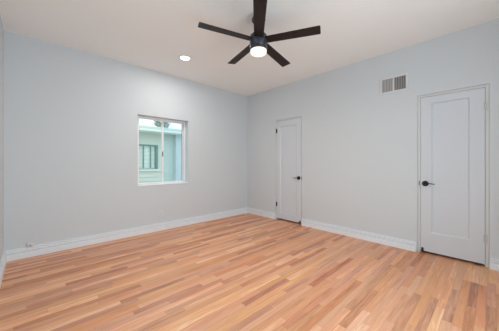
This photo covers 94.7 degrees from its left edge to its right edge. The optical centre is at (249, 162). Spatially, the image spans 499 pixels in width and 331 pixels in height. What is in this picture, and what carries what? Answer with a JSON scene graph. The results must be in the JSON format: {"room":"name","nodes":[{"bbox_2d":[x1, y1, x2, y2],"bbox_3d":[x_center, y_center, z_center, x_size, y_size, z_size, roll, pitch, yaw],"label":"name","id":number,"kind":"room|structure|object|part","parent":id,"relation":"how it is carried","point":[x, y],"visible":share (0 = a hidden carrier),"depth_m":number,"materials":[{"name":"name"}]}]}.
{"room":"empty bedroom","nodes":[
{"label":"empty bedroom","id":0,"kind":"room"},
{"bbox_2d":[0,15,3,260],"bbox_3d":[-1.427,-0.209,0.998,0.200,2.798,4.680,0,0,-43],"label":"wall","id":1,"kind":"structure","parent":0,"point":[1,24],"depth_m":2.57,"materials":[{"name":"grey paint"}]},
{"bbox_2d":[0,251,6,286],"bbox_3d":[-1.343,1.125,1.077,0.028,0.130,4.680,0,0,-43],"label":"baseboard","id":2,"kind":"structure","parent":1,"relation":"attached to","point":[3,262],"depth_m":2.48,"materials":[{"name":"white paint"}]},
{"bbox_2d":[4,30,247,250],"bbox_3d":[-1.570,-0.209,4.217,4.407,2.798,0.200,0,0,-43],"label":"wall","id":3,"kind":"structure","parent":0,"point":[71,115],"depth_m":3.42,"materials":[{"name":"grey paint"}]},
{"bbox_2d":[6,207,247,261],"bbox_3d":[-1.492,1.125,4.134,4.007,0.130,0.028,0,0,-43],"label":"baseboard","id":4,"kind":"structure","parent":3,"relation":"attached to","point":[25,252],"depth_m":3.50,"materials":[{"name":"white paint"}]},
{"bbox_2d":[138,116,187,185],"bbox_3d":[-1.580,-0.210,4.196,0.922,1.198,0.196,0,0,-43],"label":"window","id":5,"kind":"structure","parent":3,"relation":"in","point":[182,181],"depth_m":4.24,"materials":[{"name":"white plastic"}]},
{"bbox_3d":[-1.760,-0.210,4.093,0.466,1.146,0.026,0,0,-43],"label":"sash","id":6,"kind":"part","parent":5,"relation":"part of","materials":[{"name":"clear glass"}]},
{"bbox_3d":[-1.556,0.383,4.171,0.922,0.014,0.126,0,0,-43],"label":"sill","id":7,"kind":"part","parent":5,"relation":"part of","materials":[{"name":"white plastic"}]},
{"bbox_3d":[-1.472,-0.210,4.405,0.426,1.146,0.026,0,0,-43],"label":"sash","id":8,"kind":"part","parent":5,"relation":"part of","materials":[{"name":"clear glass"}]},
{"bbox_2d":[0,213,498,330],"bbox_3d":[0.104,1.240,2.441,4.407,0.100,5.080,0,0,-43],"label":"floor","id":9,"kind":"structure","parent":0,"point":[247,271],"depth_m":2.23,"materials":[{"name":"brown wood"}]},
{"bbox_2d":[0,0,498,95],"bbox_3d":[0.104,-1.667,2.441,4.407,0.123,5.080,0,0,-43],"label":"ceiling","id":10,"kind":"structure","parent":0,"point":[148,34],"depth_m":2.73,"materials":[{"name":"white paint"}]},
{"bbox_2d":[179,55,190,60],"bbox_3d":[-0.987,-1.604,3.522,0.184,0.006,0.184,0,0,-43],"label":"recessed light","id":11,"kind":"object","parent":10,"relation":"in","point":[182,57],"visible":1,"depth_m":3.52,"materials":[{"name":"white plastic"}]},
{"bbox_2d":[198,0,320,66],"bbox_3d":[0.092,-1.384,2.490,1.233,0.448,1.216,0,0,-43],"label":"ceiling fan","id":12,"kind":"object","parent":10,"relation":"hanging from","point":[258,46],"visible":1,"depth_m":2.37,"materials":[{"name":"brown wood"}]},
{"bbox_3d":[-0.241,-1.332,2.339,0.550,0.008,0.114,4,8,-20],"label":"fan blade","id":13,"kind":"part","parent":12,"relation":"part of","materials":[{"name":"brown wood"}]},
{"bbox_3d":[-0.094,-1.301,2.767,0.114,0.008,0.550,-11,5,-32],"label":"fan blade","id":14,"kind":"part","parent":12,"relation":"part of","materials":[{"name":"brown wood"}]},
{"bbox_2d":[250,46,266,56],"bbox_3d":[0.097,-1.182,2.462,0.173,0.044,0.173,0,0,-43],"label":"diffuser","id":15,"kind":"object","parent":12,"relation":"attached to","point":[256,51],"depth_m":2.42,"materials":[{"name":"white glass"}]},
{"bbox_3d":[0.090,-1.307,2.102,0.114,0.008,0.550,9,0,1],"label":"fan blade","id":16,"kind":"part","parent":12,"relation":"part of","materials":[{"name":"brown wood"}]},
{"bbox_3d":[0.313,-1.282,2.749,0.114,0.008,0.550,-11,-11,36],"label":"fan blade","id":17,"kind":"part","parent":12,"relation":"part of","materials":[{"name":"brown wood"}]},
{"bbox_3d":[0.437,-1.307,2.345,0.550,0.008,0.114,0,-9,19],"label":"fan blade","id":18,"kind":"part","parent":12,"relation":"part of","materials":[{"name":"brown wood"}]},
{"bbox_2d":[248,18,498,267],"bbox_3d":[1.635,-0.209,3.884,0.200,2.798,4.680,0,0,-43],"label":"wall","id":19,"kind":"structure","parent":0,"point":[360,144],"depth_m":3.53,"materials":[{"name":"grey paint"}]},
{"bbox_2d":[248,207,274,218],"bbox_3d":[0.244,1.125,5.193,0.028,0.130,0.868,0,0,-43],"label":"baseboard","id":20,"kind":"structure","parent":19,"relation":"attached to","point":[263,213],"depth_m":5.15,"materials":[{"name":"white paint"}]},
{"bbox_2d":[276,116,301,223],"bbox_3d":[0.804,0.146,4.669,0.169,2.087,0.653,0,0,-43],"label":"door","id":21,"kind":"structure","parent":19,"relation":"in","point":[288,131],"depth_m":4.65,"materials":[{"name":"grey paint"}]},
{"bbox_2d":[301,218,415,251],"bbox_3d":[1.614,1.125,3.740,0.028,0.130,1.800,0,0,-43],"label":"baseboard","id":22,"kind":"structure","parent":19,"relation":"attached to","point":[409,245],"depth_m":3.56,"materials":[{"name":"white paint"}]},
{"bbox_2d":[380,73,407,94],"bbox_3d":[2.056,-1.125,3.284,0.010,0.234,0.352,0,0,-43],"label":"air vent","id":23,"kind":"object","parent":19,"relation":"in","point":[395,83],"visible":1,"depth_m":3.28,"materials":[{"name":"white metal"}]},
{"bbox_2d":[418,84,488,267],"bbox_3d":[2.505,0.146,2.864,0.169,2.087,0.663,0,0,-43],"label":"door","id":24,"kind":"structure","parent":19,"relation":"in","point":[453,125],"depth_m":2.83,"materials":[{"name":"grey paint"}]},
{"bbox_2d":[490,257,498,270],"bbox_3d":[2.929,1.125,2.345,0.028,0.130,0.664,0,0,-43],"label":"baseboard","id":25,"kind":"structure","parent":19,"relation":"attached to","point":[494,262],"depth_m":2.56,"materials":[{"name":"white paint"}]},
{"label":"outside","id":26,"kind":"structure","parent":0,"visible":0},
{"bbox_3d":[-7.662,1.590,13.598,28.000,0.100,21.790,0,0,-43],"label":"ground","id":27,"kind":"structure","parent":26,"visible":0},
{"bbox_2d":[139,125,181,182],"bbox_3d":[-3.333,-0.025,10.319,10.600,3.130,4.100,0,0,-43],"label":"neighboring house","id":28,"kind":"structure","parent":27,"relation":"on","point":[149,136],"depth_m":8.20,"materials":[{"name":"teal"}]},
{"bbox_2d":[139,146,153,167],"bbox_3d":[-3.609,-0.216,8.023,0.577,0.792,0.013,0,0,-43],"label":"window blind","id":29,"kind":"object","parent":28,"relation":"hanging from","point":[145,147],"depth_m":8.03,"materials":[{"name":"white"}]},
{"bbox_2d":[153,120,170,127],"bbox_3d":[-5.614,-0.931,14.782,1.266,4.942,1.361,0,0,-43],"label":"tree","id":30,"kind":"object","parent":27,"relation":"on","point":[156,122],"visible":0.23,"depth_m":14.58,"materials":[{"name":"green plant"}]}
]}

